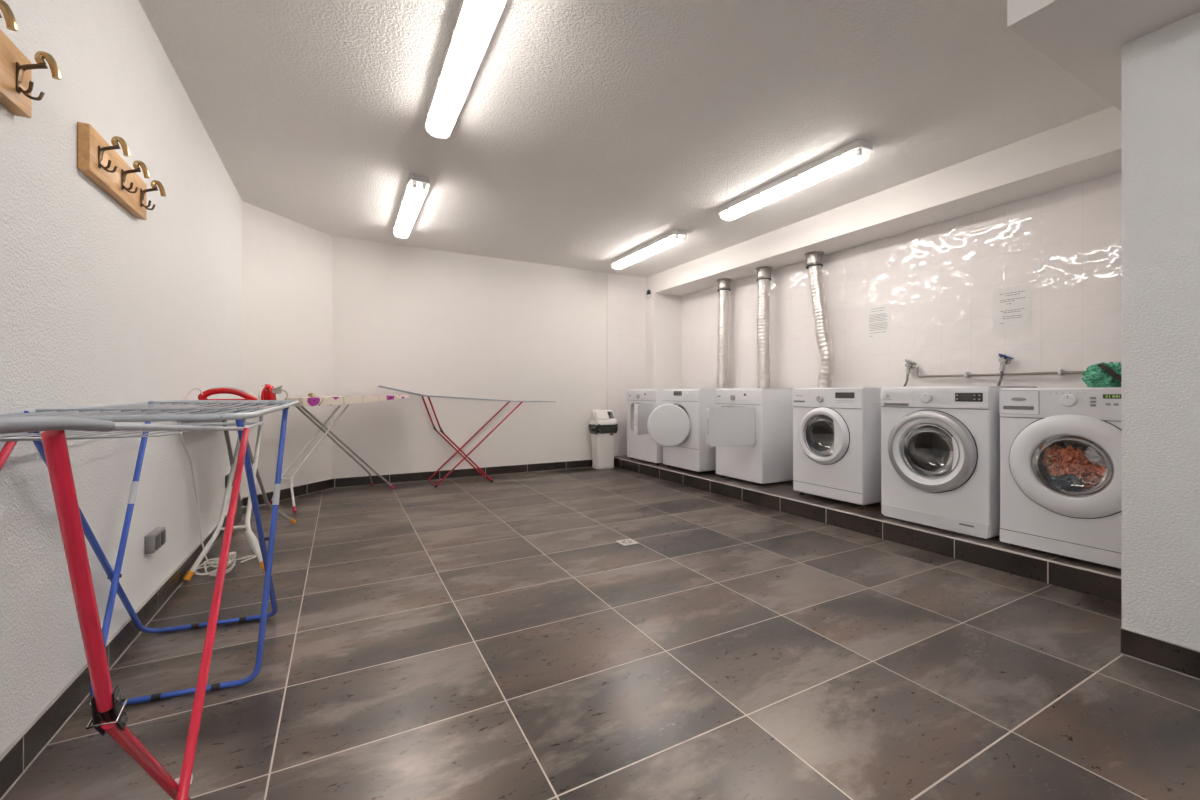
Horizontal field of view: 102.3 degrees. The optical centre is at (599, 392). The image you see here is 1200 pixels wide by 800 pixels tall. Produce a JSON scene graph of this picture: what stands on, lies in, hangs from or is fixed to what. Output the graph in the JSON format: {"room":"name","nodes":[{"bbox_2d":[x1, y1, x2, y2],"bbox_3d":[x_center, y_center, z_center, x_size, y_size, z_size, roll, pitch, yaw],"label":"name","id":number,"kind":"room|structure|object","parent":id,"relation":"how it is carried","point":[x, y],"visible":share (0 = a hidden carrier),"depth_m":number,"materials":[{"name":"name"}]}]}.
{"room":"laundry","nodes":[
{"label":"laundry","id":0,"kind":"room"},
{"bbox_2d":[0,0,241,754],"bbox_3d":[-1.315,-0.301,0.855,0.100,2.490,6.860,0,0,-28],"label":"wall","id":1,"kind":"structure","parent":0,"point":[100,303],"depth_m":1.62,"materials":[{"name":"white paint"}]},
{"bbox_2d":[0,0,60,117],"bbox_3d":[-1.273,-0.750,0.992,0.103,0.144,0.491,0,0,-28],"label":"coat rack","id":2,"kind":"object","parent":1,"relation":"attached to","point":[16,85],"visible":1,"depth_m":1.14,"materials":[{"name":"brown wood"}]},
{"bbox_2d":[77,122,165,219],"bbox_3d":[-1.652,-0.750,1.700,0.103,0.144,0.488,0,0,-28],"label":"coat rack","id":3,"kind":"object","parent":1,"relation":"attached to","point":[98,160],"visible":1,"depth_m":1.61,"materials":[{"name":"brown wood"}]},
{"bbox_2d":[0,498,243,799],"bbox_3d":[-1.289,0.897,0.926,0.012,0.093,6.760,0,0,-28],"label":"baseboard","id":4,"kind":"structure","parent":1,"relation":"attached to","point":[23,751],"depth_m":1.42,"materials":[{"name":"tile"}]},
{"bbox_2d":[145,527,165,553],"bbox_3d":[-1.868,0.620,2.031,0.035,0.077,0.145,0,0,-28],"label":"wall socket","id":5,"kind":"object","parent":1,"relation":"attached to","point":[156,538],"visible":1,"depth_m":1.99,"materials":[{"name":"grey plastic"}]},
{"bbox_2d":[225,474,232,487],"bbox_3d":[-2.583,0.615,3.366,0.035,0.087,0.085,0,0,-28],"label":"wall socket","id":6,"kind":"object","parent":1,"relation":"attached to","point":[227,475],"visible":0.38,"depth_m":3.33,"materials":[{"name":"grey plastic"}]},
{"bbox_2d":[242,201,331,497],"bbox_3d":[-2.836,-0.301,4.358,0.727,2.490,0.752,0,0,-28],"label":"wall","id":7,"kind":"structure","parent":0,"point":[287,263],"depth_m":4.30,"materials":[{"name":"white paint"}]},
{"bbox_2d":[243,479,332,508],"bbox_3d":[-2.762,0.897,4.336,0.012,0.093,0.905,0,0,16],"label":"baseboard","id":8,"kind":"structure","parent":7,"relation":"attached to","point":[300,490],"depth_m":4.40,"materials":[{"name":"tile"}]},
{"bbox_2d":[332,236,606,477],"bbox_3d":[-1.336,-0.301,5.532,3.182,2.490,0.100,0,0,-28],"label":"wall","id":9,"kind":"structure","parent":0,"point":[424,321],"depth_m":5.36,"materials":[{"name":"white paint"}]},
{"bbox_2d":[332,459,592,487],"bbox_3d":[-1.257,0.897,5.510,3.160,0.093,0.012,0,0,-28],"label":"baseboard","id":10,"kind":"structure","parent":9,"relation":"attached to","point":[470,472],"depth_m":5.33,"materials":[{"name":"tile"}]},
{"bbox_2d":[2,466,1199,799],"bbox_3d":[0.777,0.994,2.402,5.249,0.100,7.612,0,0,-28],"label":"floor","id":11,"kind":"structure","parent":0,"point":[476,637],"depth_m":1.62,"materials":[{"name":"tile"}]},
{"bbox_2d":[0,416,263,799],"bbox_3d":[-0.955,0.478,0.835,0.459,0.932,1.666,0,0,-28],"label":"drying rack","id":12,"kind":"object","parent":11,"relation":"on","point":[109,716],"visible":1,"depth_m":0.57,"materials":[{"name":"red metal"}]},
{"bbox_2d":[0,400,299,705],"bbox_3d":[-1.315,0.489,1.557,0.525,0.909,1.606,0,0,-28],"label":"drying rack","id":13,"kind":"object","parent":11,"relation":"on","point":[99,411],"visible":0.95,"depth_m":1.57,"materials":[{"name":"blue metal"}]},
{"bbox_2d":[179,388,255,575],"bbox_3d":[-1.996,0.460,2.544,0.259,0.964,0.397,0,0,-28],"label":"power cord","id":14,"kind":"object","parent":11,"relation":"on","point":[232,555],"visible":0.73,"depth_m":2.57,"materials":[{"name":"white plastic"}]},
{"bbox_2d":[182,405,295,580],"bbox_3d":[-2.146,0.510,2.968,0.409,0.868,1.250,0,0,-28],"label":"ironing board","id":15,"kind":"object","parent":11,"relation":"on","point":[253,541],"visible":0.68,"depth_m":2.74,"materials":[{"name":"white metal"}]},
{"bbox_2d":[198,387,258,406],"bbox_3d":[-2.001,0.022,2.611,0.266,0.106,0.109,0,0,-36],"label":"iron","id":16,"kind":"object","parent":15,"relation":"on","point":[217,390],"visible":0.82,"depth_m":2.59,"materials":[{"name":"plastic"}]},
{"bbox_2d":[258,384,275,399],"bbox_3d":[-2.118,0.011,3.047,0.093,0.133,0.090,0,0,2],"label":"iron","id":17,"kind":"object","parent":15,"relation":"on","point":[263,395],"visible":0.8,"depth_m":3.06,"materials":[{"name":"plastic"}]},
{"bbox_2d":[262,385,287,399],"bbox_3d":[-2.092,0.013,3.105,0.146,0.116,0.078,0,0,-28],"label":"coiled flex","id":18,"kind":"object","parent":17,"relation":"attached to","point":[277,389],"visible":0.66,"depth_m":3.09,"materials":[{"name":"white plastic"}]},
{"bbox_2d":[270,395,408,512],"bbox_3d":[-2.327,0.484,4.438,0.484,0.920,1.262,0,0,26],"label":"ironing board","id":19,"kind":"object","parent":11,"relation":"on","point":[306,400],"visible":0.96,"depth_m":4.17,"materials":[{"name":"metal"}]},
{"bbox_2d":[377,386,555,487],"bbox_3d":[-1.387,0.439,5.176,1.794,1.010,0.459,0,0,-28],"label":"drying rack","id":20,"kind":"object","parent":11,"relation":"on","point":[486,476],"visible":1,"depth_m":5.07,"materials":[{"name":"red metal"}]},
{"bbox_2d":[589,409,617,468],"bbox_3d":[0.014,0.577,6.026,0.377,0.733,0.280,0,0,-28],"label":"bin","id":21,"kind":"object","parent":11,"relation":"on","point":[603,427],"visible":1,"depth_m":5.96,"materials":[{"name":"white plastic"}]},
{"bbox_2d":[593,410,615,421],"bbox_3d":[0.040,0.294,6.043,0.256,0.144,0.220,0,0,-28],"label":"lid","id":22,"kind":"object","parent":21,"relation":"attached to","point":[598,415],"depth_m":5.98,"materials":[{"name":"white plastic"}]},
{"bbox_2d":[616,539,637,545],"bbox_3d":[0.170,0.942,3.041,0.104,0.004,0.104,0,0,-28],"label":"floor drain","id":23,"kind":"object","parent":11,"relation":"on","point":[624,542],"visible":1,"depth_m":3.03,"materials":[{"name":"metal"}]},
{"bbox_2d":[138,0,1112,277],"bbox_3d":[0.777,-1.596,2.402,5.249,0.100,7.612,0,0,-28],"label":"ceiling","id":24,"kind":"structure","parent":0,"point":[584,134],"depth_m":2.60,"materials":[{"name":"paint"}]},
{"bbox_2d":[393,174,428,236],"bbox_3d":[-1.579,-1.495,3.993,0.149,0.102,1.270,0,0,-28],"label":"fluorescent ceiling light","id":25,"kind":"object","parent":24,"relation":"attached to","point":[416,188],"visible":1,"depth_m":3.79,"materials":[{"name":"white plastic"}]},
{"bbox_2d":[425,0,504,136],"bbox_3d":[-0.634,-1.495,2.207,0.149,0.102,1.270,0,0,-28],"label":"fluorescent ceiling light","id":26,"kind":"object","parent":24,"relation":"attached to","point":[475,20],"visible":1,"depth_m":2.16,"materials":[{"name":"white plastic"}]},
{"bbox_2d":[611,229,685,268],"bbox_3d":[0.478,-1.495,5.151,0.149,0.102,1.270,0,0,-28],"label":"fluorescent ceiling light","id":27,"kind":"object","parent":24,"relation":"attached to","point":[676,235],"visible":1,"depth_m":5.00,"materials":[{"name":"white plastic"}]},
{"bbox_2d":[719,139,871,218],"bbox_3d":[1.347,-1.495,3.529,0.149,0.102,1.270,0,0,-28],"label":"fluorescent ceiling light","id":28,"kind":"object","parent":24,"relation":"attached to","point":[858,150],"visible":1,"depth_m":3.35,"materials":[{"name":"white plastic"}]},
{"bbox_2d":[1007,0,1199,110],"bbox_3d":[3.076,-1.401,0.994,2.325,0.290,2.758,0,0,-28],"label":"ceiling beam","id":29,"kind":"structure","parent":24,"relation":"attached to","point":[1085,38],"depth_m":1.66,"materials":[{"name":"white paint"}]},
{"bbox_2d":[607,273,645,455],"bbox_3d":[0.407,-0.301,6.462,0.768,2.490,0.106,0,0,-28],"label":"wall","id":30,"kind":"structure","parent":0,"point":[626,294],"depth_m":6.35,"materials":[{"name":"white paint"}]},
{"bbox_2d":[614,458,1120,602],"bbox_3d":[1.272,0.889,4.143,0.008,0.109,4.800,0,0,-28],"label":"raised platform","id":31,"kind":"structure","parent":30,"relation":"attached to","point":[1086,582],"depth_m":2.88,"materials":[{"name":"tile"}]},
{"bbox_2d":[646,293,680,388],"bbox_3d":[0.895,-0.239,6.549,0.525,2.135,0.212,0,0,-28],"label":"wall column","id":32,"kind":"structure","parent":0,"point":[663,311],"depth_m":6.43,"materials":[{"name":"white paint"}]},
{"bbox_2d":[646,289,651,298],"bbox_3d":[0.649,-1.318,6.451,0.006,0.132,0.132,0,0,-28],"label":"wall vent","id":33,"kind":"object","parent":32,"relation":"attached to","point":[648,291],"visible":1,"depth_m":6.45,"materials":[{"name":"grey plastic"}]},
{"bbox_2d":[681,171,1120,388],"bbox_3d":[2.313,-0.181,4.580,0.285,2.250,4.600,0,0,-28],"label":"wall","id":34,"kind":"structure","parent":0,"point":[938,281],"depth_m":3.66,"materials":[{"name":"white paint"}]},
{"bbox_2d":[716,278,731,388],"bbox_3d":[1.436,-0.239,5.619,0.170,2.132,0.190,0,0,-28],"label":"duct","id":35,"kind":"object","parent":34,"relation":"attached to","point":[724,288],"visible":0.64,"depth_m":5.58,"materials":[{"name":"metal"}]},
{"bbox_2d":[755,266,771,387],"bbox_3d":[1.724,-0.238,5.081,0.170,2.133,0.170,0,0,-28],"label":"duct","id":36,"kind":"object","parent":34,"relation":"attached to","point":[764,272],"visible":0.56,"depth_m":5.03,"materials":[{"name":"metal"}]},
{"bbox_2d":[805,251,833,387],"bbox_3d":[2.043,-0.238,4.486,0.170,2.135,0.290,0,0,-28],"label":"duct","id":37,"kind":"object","parent":34,"relation":"attached to","point":[814,259],"visible":0.54,"depth_m":4.43,"materials":[{"name":"metal"}]},
{"bbox_2d":[614,455,1120,576],"bbox_3d":[1.743,0.886,4.398,1.062,0.115,4.806,0,0,-28],"label":"raised platform","id":38,"kind":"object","parent":34,"relation":"attached to","point":[785,488],"depth_m":3.42,"materials":[{"name":"grey tile"}]},
{"bbox_2d":[626,389,663,464],"bbox_3d":[0.613,0.396,5.729,0.957,0.866,0.808,0,0,-28],"label":"dryer","id":39,"kind":"object","parent":38,"relation":"on","point":[640,402],"visible":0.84,"depth_m":5.61,"materials":[{"name":"white metal"}]},
{"bbox_2d":[628,389,663,389],"bbox_3d":[0.747,-0.035,5.891,0.568,0.005,0.648,0,0,-28],"label":"countertop","id":40,"kind":"structure","parent":39,"relation":"on","point":[628,389],"depth_m":5.70,"materials":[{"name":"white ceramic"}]},
{"bbox_2d":[647,389,715,473],"bbox_3d":[0.921,0.396,5.178,0.994,0.866,0.620,0,0,-28],"label":"dryer","id":41,"kind":"object","parent":38,"relation":"on","point":[678,425],"visible":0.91,"depth_m":4.93,"materials":[{"name":"white metal"}]},
{"bbox_2d":[706,388,793,485],"bbox_3d":[1.320,0.396,4.512,1.059,0.866,0.602,0,0,-28],"label":"dryer","id":42,"kind":"object","parent":38,"relation":"on","point":[750,430],"visible":0.91,"depth_m":4.30,"materials":[{"name":"white metal"}]},
{"bbox_2d":[729,388,793,388],"bbox_3d":[1.536,-0.035,4.629,0.568,0.005,0.598,0,0,-28],"label":"countertop","id":43,"kind":"structure","parent":42,"relation":"on","point":[729,388],"depth_m":4.35,"materials":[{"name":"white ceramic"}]},
{"bbox_2d":[792,387,881,507],"bbox_3d":[1.948,0.397,3.799,0.605,0.864,0.602,0,0,-28],"label":"washing machine","id":44,"kind":"object","parent":38,"relation":"on","point":[837,431],"visible":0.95,"depth_m":3.56,"materials":[{"name":"white metal"}]},
{"bbox_2d":[881,386,1037,538],"bbox_3d":[2.263,0.396,3.084,0.645,0.866,0.615,0,0,-28],"label":"washing machine","id":45,"kind":"object","parent":38,"relation":"on","point":[940,445],"visible":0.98,"depth_m":2.89,"materials":[{"name":"white metal"}]},
{"bbox_2d":[882,386,1037,387],"bbox_3d":[2.288,-0.035,3.098,0.588,0.005,0.613,0,0,-28],"label":"washing machine top","id":46,"kind":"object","parent":45,"relation":"on","point":[915,386],"depth_m":2.85,"materials":[{"name":"white metal"}]},
{"bbox_2d":[999,387,1120,567],"bbox_3d":[2.564,0.403,2.496,0.640,0.852,0.605,0,0,-28],"label":"washing machine","id":47,"kind":"object","parent":38,"relation":"on","point":[1037,514],"visible":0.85,"depth_m":2.40,"materials":[{"name":"white metal"}]},
{"bbox_2d":[1001,387,1120,388],"bbox_3d":[2.587,-0.021,2.509,0.588,0.005,0.603,0,0,-28],"label":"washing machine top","id":48,"kind":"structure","parent":47,"relation":"on","point":[1102,387],"depth_m":2.47,"materials":[{"name":"white metal"}]},
{"bbox_2d":[1041,444,1091,475],"bbox_3d":[2.415,0.350,2.499,0.207,0.226,0.204,0,0,-28],"label":"garment","id":49,"kind":"object","parent":47,"relation":"in","point":[1057,460],"visible":0.61,"depth_m":2.45,"materials":[{"name":"orange fabric"}]},
{"bbox_2d":[1048,472,1086,491],"bbox_3d":[2.420,0.463,2.469,0.171,0.149,0.196,0,0,-28],"label":"garment","id":50,"kind":"object","parent":47,"relation":"in","point":[1068,481],"visible":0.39,"depth_m":2.43,"materials":[{"name":"fabric"}]},
{"bbox_2d":[1051,440,1087,449],"bbox_3d":[2.450,0.244,2.487,0.234,0.143,0.233,0,0,-28],"label":"garment","id":51,"kind":"object","parent":47,"relation":"in","point":[1070,444],"visible":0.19,"depth_m":2.43,"materials":[{"name":"grey fabric"}]},
{"bbox_2d":[1076,462,1104,490],"bbox_3d":[2.480,0.429,2.378,0.206,0.182,0.227,0,0,-28],"label":"garment","id":52,"kind":"object","parent":47,"relation":"in","point":[1092,474],"visible":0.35,"depth_m":2.36,"materials":[{"name":"pink fabric"}]},
{"bbox_2d":[1084,446,1104,466],"bbox_3d":[2.482,0.298,2.350,0.198,0.141,0.180,0,0,-28],"label":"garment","id":53,"kind":"object","parent":47,"relation":"in","point":[1091,454],"visible":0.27,"depth_m":2.35,"materials":[{"name":"white fabric"}]},
{"bbox_2d":[1083,361,1120,387],"bbox_3d":[2.608,-0.081,2.460,0.193,0.160,0.209,0,0,-28],"label":"laundry bag","id":54,"kind":"object","parent":47,"relation":"on","point":[1105,374],"visible":0.54,"depth_m":2.44,"materials":[{"name":"green fabric"}]},
{"bbox_2d":[866,304,889,341],"bbox_3d":[2.384,-0.593,4.141,0.002,0.303,0.210,0,0,-28],"label":"paper notice","id":55,"kind":"object","parent":34,"relation":"attached to","point":[877,317],"visible":1,"depth_m":4.14,"materials":[{"name":"grey paper"}]},
{"bbox_2d":[646,106,1120,295],"bbox_3d":[2.069,-1.426,4.569,0.725,0.240,4.812,0,0,-28],"label":"ceiling beam","id":56,"kind":"structure","parent":34,"relation":"attached to","point":[1086,148],"depth_m":3.44,"materials":[{"name":"white paint"}]},
{"bbox_2d":[905,359,915,373],"bbox_3d":[2.486,-0.208,3.867,0.084,0.121,0.086,0,0,-28],"label":"water tap","id":57,"kind":"object","parent":34,"relation":"attached to","point":[909,364],"visible":1,"depth_m":3.87,"materials":[{"name":"silver metal"}]},
{"bbox_2d":[903,374,908,386],"bbox_3d":[2.394,0.340,3.877,0.155,0.977,0.088,0,0,-28],"label":"hose","id":58,"kind":"object","parent":57,"relation":"hanging from","point":[907,375],"visible":0.2,"depth_m":3.88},
{"bbox_2d":[916,367,1083,377],"bbox_3d":[2.851,-0.153,3.222,0.046,0.093,1.398,0,0,-28],"label":"pipe","id":59,"kind":"object","parent":34,"relation":"attached to","point":[1061,372],"visible":0.7,"depth_m":3.33,"materials":[{"name":"grey metal"}]},
{"bbox_2d":[998,353,1013,370],"bbox_3d":[2.782,-0.208,3.313,0.084,0.121,0.086,0,0,-28],"label":"water tap","id":60,"kind":"object","parent":34,"relation":"attached to","point":[1005,360],"visible":1,"depth_m":3.31,"materials":[{"name":"silver metal"}]},
{"bbox_2d":[997,371,1003,385],"bbox_3d":[2.693,0.340,3.318,0.155,0.977,0.076,0,0,-28],"label":"hose","id":61,"kind":"object","parent":60,"relation":"hanging from","point":[1001,372],"visible":0.22,"depth_m":3.32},
{"bbox_2d":[993,284,1030,330],"bbox_3d":[2.825,-0.573,3.316,0.004,0.302,0.225,0,0,-28],"label":"paper notice","id":62,"kind":"object","parent":34,"relation":"attached to","point":[1011,305],"visible":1,"depth_m":3.31,"materials":[{"name":"grey paper"}]},
{"bbox_2d":[1121,11,1199,649],"bbox_3d":[3.345,-0.156,0.995,1.850,2.200,2.706,0,0,-28],"label":"wall pillar","id":63,"kind":"structure","parent":0,"point":[1160,69],"depth_m":1.67,"materials":[{"name":"white paint"}]},
{"bbox_2d":[1120,627,1199,679],"bbox_3d":[2.501,0.897,0.600,0.012,0.093,2.606,0,0,-28],"label":"baseboard","id":64,"kind":"structure","parent":63,"relation":"attached to","point":[1178,658],"depth_m":1.66,"materials":[{"name":"tile"}]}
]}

